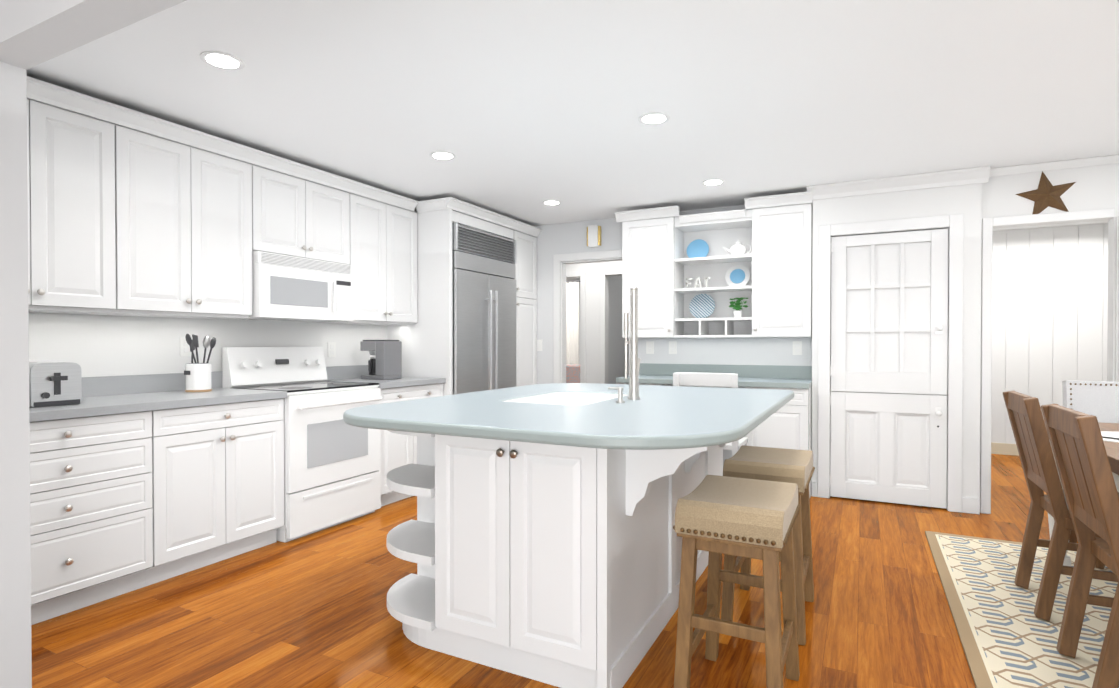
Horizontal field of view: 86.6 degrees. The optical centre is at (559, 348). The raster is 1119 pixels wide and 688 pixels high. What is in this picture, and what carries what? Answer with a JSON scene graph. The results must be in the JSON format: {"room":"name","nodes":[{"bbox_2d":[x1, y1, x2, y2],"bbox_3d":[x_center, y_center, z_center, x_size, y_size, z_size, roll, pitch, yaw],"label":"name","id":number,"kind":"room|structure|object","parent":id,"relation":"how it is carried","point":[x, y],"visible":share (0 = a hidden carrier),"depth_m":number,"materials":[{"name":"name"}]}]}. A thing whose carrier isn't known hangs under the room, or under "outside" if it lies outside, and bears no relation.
{"room":"kitchen and dining room","nodes":[
{"label":"kitchen and dining room","id":0,"kind":"room"},
{"bbox_2d":[0,0,185,687],"bbox_3d":[0.233,-0.018,0.881,7.000,2.420,0.120,0,1,27],"label":"wall","id":1,"kind":"structure","parent":0,"point":[33,33],"depth_m":1.92,"materials":[{"name":"grey paint"}]},
{"bbox_2d":[27,98,416,376],"bbox_3d":[-2.515,-0.041,3.305,0.100,2.420,9.800,0,1,27],"label":"wall","id":2,"kind":"structure","parent":0,"point":[101,345],"depth_m":3.54,"materials":[{"name":"white paint"}]},
{"bbox_2d":[27,96,122,313],"bbox_3d":[-2.538,-0.661,2.755,0.345,0.929,0.690,0,1,27],"label":"upper cabinet","id":3,"kind":"object","parent":2,"relation":"attached to","point":[122,221],"depth_m":2.82,"materials":[{"name":"white wood"}]},
{"bbox_2d":[87,120,254,318],"bbox_3d":[-2.211,-0.667,3.396,0.345,0.929,0.750,0,1,27],"label":"upper cabinet","id":4,"kind":"object","parent":2,"relation":"attached to","point":[189,212],"depth_m":3.28,"materials":[{"name":"white wood"}]},
{"bbox_2d":[180,337,191,355],"bbox_3d":[-2.285,-0.015,3.637,0.008,0.118,0.075,0,1,27],"label":"electrical outlet","id":5,"kind":"object","parent":2,"relation":"attached to","point":[184,348],"visible":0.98,"depth_m":3.62,"materials":[{"name":"white plastic"}]},
{"bbox_2d":[82,365,368,396],"bbox_3d":[-2.170,0.196,3.847,0.019,0.105,2.964,0,1,27],"label":"backsplash","id":6,"kind":"structure","parent":2,"relation":"attached to","point":[149,383],"depth_m":3.45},
{"bbox_2d":[255,164,354,267],"bbox_3d":[-1.863,-0.876,4.076,0.345,0.525,0.780,0,1,27],"label":"upper cabinet","id":7,"kind":"object","parent":2,"relation":"attached to","point":[296,217],"depth_m":3.98,"materials":[{"name":"white wood"}]},
{"bbox_2d":[242,251,353,321],"bbox_3d":[-1.827,-0.404,4.062,0.424,0.406,0.756,0,1,27],"label":"microwave","id":8,"kind":"object","parent":7,"relation":"attached to","point":[288,288],"visible":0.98,"depth_m":3.91,"materials":[{"name":"white"}]},
{"bbox_2d":[318,192,416,323],"bbox_3d":[-1.518,-0.680,4.754,0.345,0.929,0.739,0,1,27],"label":"upper cabinet","id":9,"kind":"object","parent":2,"relation":"attached to","point":[384,273],"depth_m":4.66,"materials":[{"name":"white wood"}]},
{"bbox_2d":[31,454,1077,687],"bbox_3d":[0.305,1.190,3.674,9.800,0.050,13.400,0,1,27],"label":"floor","id":10,"kind":"structure","parent":0,"point":[309,611],"depth_m":2.54,"materials":[{"name":"brown wood"}]},
{"bbox_2d":[29,409,160,624],"bbox_3d":[-2.413,0.737,2.716,0.616,0.875,0.710,0,1,27],"label":"base cabinet","id":11,"kind":"object","parent":10,"relation":"on","point":[138,481],"depth_m":2.67,"materials":[{"name":"white wood"}]},
{"bbox_2d":[29,389,286,420],"bbox_3d":[-2.237,0.275,3.034,0.639,0.038,1.455,0,1,27],"label":"countertop","id":12,"kind":"structure","parent":11,"relation":"on","point":[176,398],"depth_m":2.98,"materials":[{"name":"grey stone"}]},
{"bbox_2d":[29,362,81,406],"bbox_3d":[-2.399,0.160,2.765,0.290,0.195,0.190,0,1,27],"label":"toaster","id":13,"kind":"object","parent":12,"relation":"on","point":[55,383],"visible":0.83,"depth_m":2.70,"materials":[{"name":"silver metal"}]},
{"bbox_2d":[184,334,215,391],"bbox_3d":[-2.140,0.079,3.523,0.214,0.342,0.143,0,1,27],"label":"utensil crock","id":14,"kind":"object","parent":12,"relation":"on","point":[197,374],"visible":0.98,"depth_m":3.48,"materials":[{"name":"white ceramic"}]},
{"bbox_2d":[157,397,286,580],"bbox_3d":[-2.084,0.731,3.361,0.616,0.875,0.738,0,1,27],"label":"base cabinet","id":15,"kind":"object","parent":10,"relation":"on","point":[220,468],"depth_m":3.18,"materials":[{"name":"white wood"}]},
{"bbox_2d":[222,347,381,541],"bbox_3d":[-1.692,0.574,4.008,0.683,1.175,0.760,0,1,27],"label":"range","id":16,"kind":"object","parent":10,"relation":"on","point":[332,467],"visible":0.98,"depth_m":3.85,"materials":[{"name":"white metal"}]},
{"bbox_2d":[378,385,442,505],"bbox_3d":[-1.397,0.718,4.707,0.616,0.875,0.737,0,1,27],"label":"base cabinet","id":17,"kind":"object","parent":10,"relation":"on","point":[397,450],"depth_m":4.43,"materials":[{"name":"white wood"}]},
{"bbox_2d":[340,377,444,388],"bbox_3d":[-1.388,0.259,4.697,0.639,0.038,0.739,0,1,27],"label":"countertop","id":18,"kind":"structure","parent":17,"relation":"on","point":[391,383],"depth_m":4.56,"materials":[{"name":"grey stone"}]},
{"bbox_2d":[360,340,401,379],"bbox_3d":[-1.426,0.082,4.748,0.250,0.312,0.200,0,1,27],"label":"coffee maker","id":19,"kind":"object","parent":18,"relation":"on","point":[385,363],"visible":1,"depth_m":4.67,"materials":[{"name":"grey plastic"}]},
{"bbox_2d":[387,197,541,395],"bbox_3d":[-0.854,-0.044,5.638,0.731,2.380,1.524,0,1,27],"label":"surround","id":20,"kind":"object","parent":10,"relation":"on","point":[426,339],"visible":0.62,"depth_m":5.00,"materials":[{"name":"white wood"}]},
{"bbox_2d":[452,222,515,394],"bbox_3d":[-0.910,0.048,5.464,0.758,2.200,0.964,0,1,27],"label":"refrigerator","id":21,"kind":"object","parent":10,"relation":"on","point":[484,319],"visible":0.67,"depth_m":5.24,"materials":[{"name":"silver metal"}]},
{"bbox_2d":[386,392,725,687],"bbox_3d":[0.199,0.714,2.948,1.397,0.916,1.880,0,1,27],"label":"kitchen island","id":22,"kind":"object","parent":10,"relation":"on","point":[556,565],"visible":0.71,"depth_m":2.14,"materials":[{"name":"white wood"}]},
{"bbox_2d":[343,383,793,449],"bbox_3d":[0.194,0.271,2.964,1.640,0.042,2.150,0,1,27],"label":"island countertop","id":23,"kind":"structure","parent":22,"relation":"on","point":[655,417],"depth_m":2.29,"materials":[{"name":"stone"}]},
{"bbox_2d":[608,387,624,402],"bbox_3d":[0.267,0.215,2.786,0.080,0.072,0.040,0,1,27],"label":"soap dispenser","id":24,"kind":"object","parent":23,"relation":"on","point":[620,394],"visible":1,"depth_m":2.77,"materials":[{"name":"silver metal"}]},
{"bbox_2d":[624,286,640,399],"bbox_3d":[0.373,-0.032,2.983,0.085,0.563,0.115,0,1,27],"label":"faucet","id":25,"kind":"object","parent":23,"relation":"on","point":[635,360],"visible":1,"depth_m":2.94,"materials":[{"name":"silver metal"}]},
{"bbox_2d":[566,364,579,382],"bbox_3d":[0.174,0.684,9.462,0.900,0.850,0.900,0,1,27],"label":"sofa","id":26,"kind":"object","parent":10,"relation":"on","point":[572,373],"depth_m":9.72,"materials":[{"name":"fabric"}]},
{"bbox_2d":[617,383,680,385],"bbox_3d":[0.808,0.719,5.331,0.416,0.860,0.576,0,1,27],"label":"base cabinet","id":27,"kind":"object","parent":10,"relation":"on","point":[660,384],"depth_m":5.04,"materials":[{"name":"white wood"}]},
{"bbox_2d":[673,372,747,455],"bbox_3d":[1.143,0.664,4.474,0.460,0.986,0.464,0,1,27],"label":"desk chair","id":28,"kind":"object","parent":10,"relation":"on","point":[721,380],"visible":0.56,"depth_m":4.29,"materials":[{"name":"white"}]},
{"bbox_2d":[673,475,800,687],"bbox_3d":[0.609,0.830,2.000,0.336,0.707,0.488,0,1,27],"label":"bar stool","id":29,"kind":"object","parent":10,"relation":"on","point":[716,517],"visible":1,"depth_m":1.85,"materials":[{"name":"brown wood"}]},
{"bbox_2d":[721,445,814,644],"bbox_3d":[0.936,0.823,2.641,0.336,0.707,0.488,0,1,27],"label":"bar stool","id":30,"kind":"object","parent":10,"relation":"on","point":[776,464],"visible":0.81,"depth_m":2.50,"materials":[{"name":"beige fabric"}]},
{"bbox_2d":[745,387,811,496],"bbox_3d":[1.796,0.724,4.826,0.464,0.860,0.576,0,1,27],"label":"base cabinet","id":31,"kind":"object","parent":10,"relation":"on","point":[788,425],"depth_m":4.53,"materials":[{"name":"white wood"}]},
{"bbox_2d":[616,375,811,386],"bbox_3d":[1.308,0.271,5.059,1.557,0.038,0.599,0,1,27],"label":"countertop","id":32,"kind":"structure","parent":31,"relation":"on","point":[642,378],"depth_m":4.80,"materials":[{"name":"stone"}]},
{"bbox_2d":[925,531,1118,687],"bbox_3d":[2.638,1.177,1.810,2.350,0.012,3.200,0,1,27],"label":"rug","id":33,"kind":"object","parent":10,"relation":"on","point":[1008,638],"visible":0.67,"depth_m":2.58,"materials":[{"name":"fabric"}]},
{"bbox_2d":[1003,391,1118,620],"bbox_3d":[2.355,0.683,2.623,0.578,0.953,0.452,0,1,27],"label":"dining chair","id":34,"kind":"object","parent":33,"relation":"on","point":[1032,441],"visible":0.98,"depth_m":2.55,"materials":[{"name":"brown wood"}]},
{"bbox_2d":[1041,403,1118,687],"bbox_3d":[2.032,0.690,1.991,0.578,0.953,0.452,0,1,27],"label":"dining chair","id":35,"kind":"object","parent":33,"relation":"on","point":[1084,468],"visible":1,"depth_m":2.07,"materials":[{"name":"brown wood"}]},
{"bbox_2d":[1044,421,1118,565],"bbox_3d":[2.473,0.782,1.912,1.060,0.775,2.440,0,1,27],"label":"dining table","id":36,"kind":"object","parent":33,"relation":"on","point":[1112,449],"visible":0.04,"depth_m":2.45,"materials":[{"name":"brown wood"}]},
{"bbox_2d":[1101,431,1118,442],"bbox_3d":[2.662,0.384,2.278,0.970,0.012,1.460,0,1,27],"label":"place settings","id":37,"kind":"object","parent":36,"relation":"on","point":[1109,436],"visible":0.44,"depth_m":2.57,"materials":[{"name":"white ceramic"}]},
{"bbox_2d":[1062,380,1118,568],"bbox_3d":[3.150,0.672,3.238,0.520,0.965,0.559,0,1,27],"label":"head chair","id":38,"kind":"object","parent":33,"relation":"on","point":[1099,400],"visible":0.35,"depth_m":3.46,"materials":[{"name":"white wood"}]},
{"bbox_2d":[26,0,1118,230],"bbox_3d":[0.305,-1.265,3.650,9.800,0.020,13.400,0,1,27],"label":"ceiling","id":39,"kind":"structure","parent":0,"point":[522,110],"depth_m":2.85,"materials":[{"name":"white paint"}]},
{"bbox_2d":[200,51,244,69],"bbox_3d":[-1.452,-1.241,2.560,0.169,0.006,0.169,0,1,-18],"label":"recessed light","id":40,"kind":"object","parent":39,"relation":"in","point":[221,60],"depth_m":2.55,"materials":[{"name":"white plastic"}]},
{"bbox_2d":[429,151,455,159],"bbox_3d":[-0.758,-1.254,3.856,0.169,0.006,0.169,0,1,-18],"label":"recessed light","id":41,"kind":"object","parent":39,"relation":"in","point":[440,155],"depth_m":3.84,"materials":[{"name":"white"}]},
{"bbox_2d":[542,200,561,204],"bbox_3d":[-0.067,-1.266,5.142,0.169,0.006,0.169,0,1,-18],"label":"recessed light","id":42,"kind":"object","parent":39,"relation":"in","point":[548,202],"depth_m":5.12,"materials":[{"name":"white"}]},
{"bbox_2d":[638,112,669,124],"bbox_3d":[0.512,-1.248,3.219,0.169,0.006,0.169,0,1,-18],"label":"recessed light","id":43,"kind":"object","parent":39,"relation":"in","point":[653,118],"depth_m":3.21,"materials":[{"name":"white"}]},
{"bbox_2d":[702,179,724,185],"bbox_3d":[1.162,-1.260,4.493,0.169,0.006,0.169,0,1,-18],"label":"recessed light","id":44,"kind":"object","parent":39,"relation":"in","point":[710,182],"depth_m":4.48,"materials":[{"name":"white"}]},
{"bbox_2d":[566,278,579,363],"bbox_3d":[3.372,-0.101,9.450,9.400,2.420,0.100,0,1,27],"label":"door frame","id":45,"kind":"structure","parent":0,"point":[572,279],"depth_m":10.93,"materials":[{"name":"white paint"}]},
{"bbox_2d":[566,261,628,383],"bbox_3d":[0.287,-0.081,7.432,5.540,2.420,0.100,0,1,27],"label":"wall","id":46,"kind":"structure","parent":0,"point":[614,354],"depth_m":7.24,"materials":[{"name":"white paint"}]},
{"bbox_2d":[566,281,579,363],"bbox_3d":[0.163,-0.044,10.247,0.800,2.252,0.060,0,1,27],"label":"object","id":47,"kind":"object","parent":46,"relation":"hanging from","point":[572,322],"visible":0.33,"depth_m":10.21,"materials":[{"name":"white"}]},
{"bbox_2d":[566,269,621,383],"bbox_3d":[0.496,0.083,7.261,1.760,2.095,0.018,0,1,27],"label":"trim","id":48,"kind":"structure","parent":46,"relation":"attached to","point":[581,274],"depth_m":7.25,"materials":[{"name":"white wood"}]},
{"bbox_2d":[512,200,812,464],"bbox_3d":[0.676,-0.065,5.774,3.340,2.420,0.100,0,1,27],"label":"wall","id":49,"kind":"structure","parent":0,"point":[562,238],"depth_m":5.63,"materials":[{"name":"white paint"}]},
{"bbox_2d":[537,340,541,350],"bbox_3d":[-0.213,-0.039,6.167,0.075,0.118,0.008,0,1,27],"label":"light switch","id":50,"kind":"object","parent":49,"relation":"attached to","point":[539,345],"visible":0.88,"depth_m":6.16,"materials":[{"name":"white plastic"}]},
{"bbox_2d":[553,250,629,382],"bbox_3d":[0.364,0.091,5.924,0.900,2.105,0.118,0,1,27],"label":"door frame","id":51,"kind":"structure","parent":49,"relation":"attached to","point":[559,318],"depth_m":6.05,"materials":[{"name":"white wood"}]},
{"bbox_2d":[587,225,600,247],"bbox_3d":[0.338,-1.111,5.849,0.140,0.214,0.055,0,1,27],"label":"door chime","id":52,"kind":"object","parent":49,"relation":"attached to","point":[593,235],"visible":0.98,"depth_m":5.82,"materials":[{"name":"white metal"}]},
{"bbox_2d":[646,341,653,353],"bbox_3d":[0.856,-0.014,5.622,0.075,0.118,0.008,0,1,27],"label":"electrical outlet","id":53,"kind":"object","parent":49,"relation":"attached to","point":[649,347],"visible":1,"depth_m":5.62,"materials":[{"name":"white plastic"}]},
{"bbox_2d":[619,215,686,337],"bbox_3d":[0.857,-0.627,5.420,0.480,1.050,0.346,0,1,27],"label":"upper cabinet","id":54,"kind":"object","parent":49,"relation":"attached to","point":[659,266],"depth_m":5.26,"materials":[{"name":"white wood"}]},
{"bbox_2d":[687,239,708,257],"bbox_3d":[1.242,-0.889,5.337,0.200,0.198,0.053,0,1,27],"label":"plate","id":55,"kind":"object","parent":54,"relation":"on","point":[697,248],"depth_m":5.33,"materials":[{"name":"blue ceramic"}]},
{"bbox_2d":[669,341,676,353],"bbox_3d":[1.052,-0.013,5.522,0.075,0.118,0.008,0,1,27],"label":"electrical outlet","id":56,"kind":"object","parent":49,"relation":"attached to","point":[672,347],"visible":1,"depth_m":5.52,"materials":[{"name":"white plastic"}]},
{"bbox_2d":[639,363,811,378],"bbox_3d":[1.439,0.194,5.317,1.557,0.110,0.019,0,1,27],"label":"backsplash","id":57,"kind":"structure","parent":49,"relation":"attached to","point":[743,371],"depth_m":5.23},
{"bbox_2d":[751,199,812,337],"bbox_3d":[1.853,-0.622,4.913,0.455,1.050,0.346,0,1,27],"label":"upper cabinet","id":58,"kind":"object","parent":49,"relation":"attached to","point":[781,237],"depth_m":4.76,"materials":[{"name":"white wood"}]},
{"bbox_2d":[723,240,750,254],"bbox_3d":[1.520,-0.859,5.089,0.239,0.144,0.124,0,1,27],"label":"teapot","id":59,"kind":"object","parent":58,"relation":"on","point":[738,248],"visible":0.96,"depth_m":5.04,"materials":[{"name":"white ceramic"}]},
{"bbox_2d":[729,297,747,316],"bbox_3d":[1.537,-0.355,5.096,0.166,0.177,0.104,0,1,27],"label":"potted plant","id":60,"kind":"object","parent":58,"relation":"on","point":[737,306],"visible":1,"depth_m":5.07,"materials":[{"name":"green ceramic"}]},
{"bbox_2d":[793,341,801,354],"bbox_3d":[2.014,-0.008,5.031,0.075,0.118,0.008,0,1,27],"label":"electrical outlet","id":61,"kind":"object","parent":49,"relation":"attached to","point":[797,347],"visible":1,"depth_m":5.03,"materials":[{"name":"white plastic"}]},
{"bbox_2d":[686,277,709,287],"bbox_3d":[1.220,-0.580,5.236,0.213,0.104,0.025,0,1,27],"label":"decor","id":62,"kind":"object","parent":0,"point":[698,279],"visible":0.75,"depth_m":5.22,"materials":[{"name":"grey"}]},
{"bbox_2d":[689,294,714,317],"bbox_3d":[1.279,-0.384,5.324,0.230,0.227,0.060,0,1,27],"label":"plate","id":63,"kind":"object","parent":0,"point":[701,305],"depth_m":5.32,"materials":[{"name":"blue ceramic"}]},
{"bbox_2d":[725,265,749,285],"bbox_3d":[1.555,-0.632,5.180,0.210,0.208,0.055,0,1,27],"label":"plate","id":64,"kind":"object","parent":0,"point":[737,275],"depth_m":5.17,"materials":[{"name":"blue"}]},
{"bbox_2d":[812,183,981,510],"bbox_3d":[3.115,-0.064,5.680,1.090,2.420,2.850,0,1,27],"label":"wall","id":65,"kind":"structure","parent":0,"point":[966,200],"depth_m":4.23,"materials":[{"name":"white paint"}]},
{"bbox_2d":[830,229,947,508],"bbox_3d":[2.438,0.141,4.426,0.766,2.010,0.099,0,1,27],"label":"pantry door","id":66,"kind":"structure","parent":65,"relation":"in","point":[889,315],"depth_m":4.43,"materials":[{"name":"white wood"}]},
{"bbox_2d":[980,163,1118,450],"bbox_3d":[3.786,-0.047,3.850,1.770,2.420,0.100,0,1,27],"label":"wall","id":67,"kind":"structure","parent":0,"point":[1094,187],"depth_m":3.96,"materials":[{"name":"white paint"}]},
{"bbox_2d":[807,155,1118,513],"bbox_3d":[3.577,-0.046,3.836,3.670,2.420,0.115,0,1,27],"label":"trim","id":68,"kind":"structure","parent":67,"relation":"attached to","point":[957,501],"depth_m":4.22,"materials":[{"name":"white wood"}]},
{"bbox_2d":[1016,171,1075,213],"bbox_3d":[3.284,-1.048,4.005,0.330,0.328,0.060,0,1,27],"label":"decor","id":69,"kind":"object","parent":67,"relation":"hanging from","point":[1045,194],"visible":1,"depth_m":4.01,"materials":[{"name":"brown wood"}]},
{"bbox_2d":[1116,216,1118,381],"bbox_3d":[3.614,0.152,3.473,0.048,2.010,0.760,0,1,2],"label":"door leaf","id":70,"kind":"structure","parent":67,"relation":"in","point":[1117,330],"depth_m":3.84,"materials":[{"name":"white wood"}]},
{"bbox_2d":[991,223,1107,455],"bbox_3d":[5.098,-0.070,6.310,1.870,2.420,0.125,0,1,27],"label":"wall","id":71,"kind":"structure","parent":0,"point":[1049,308],"depth_m":6.25,"materials":[{"name":"white"}]}
]}

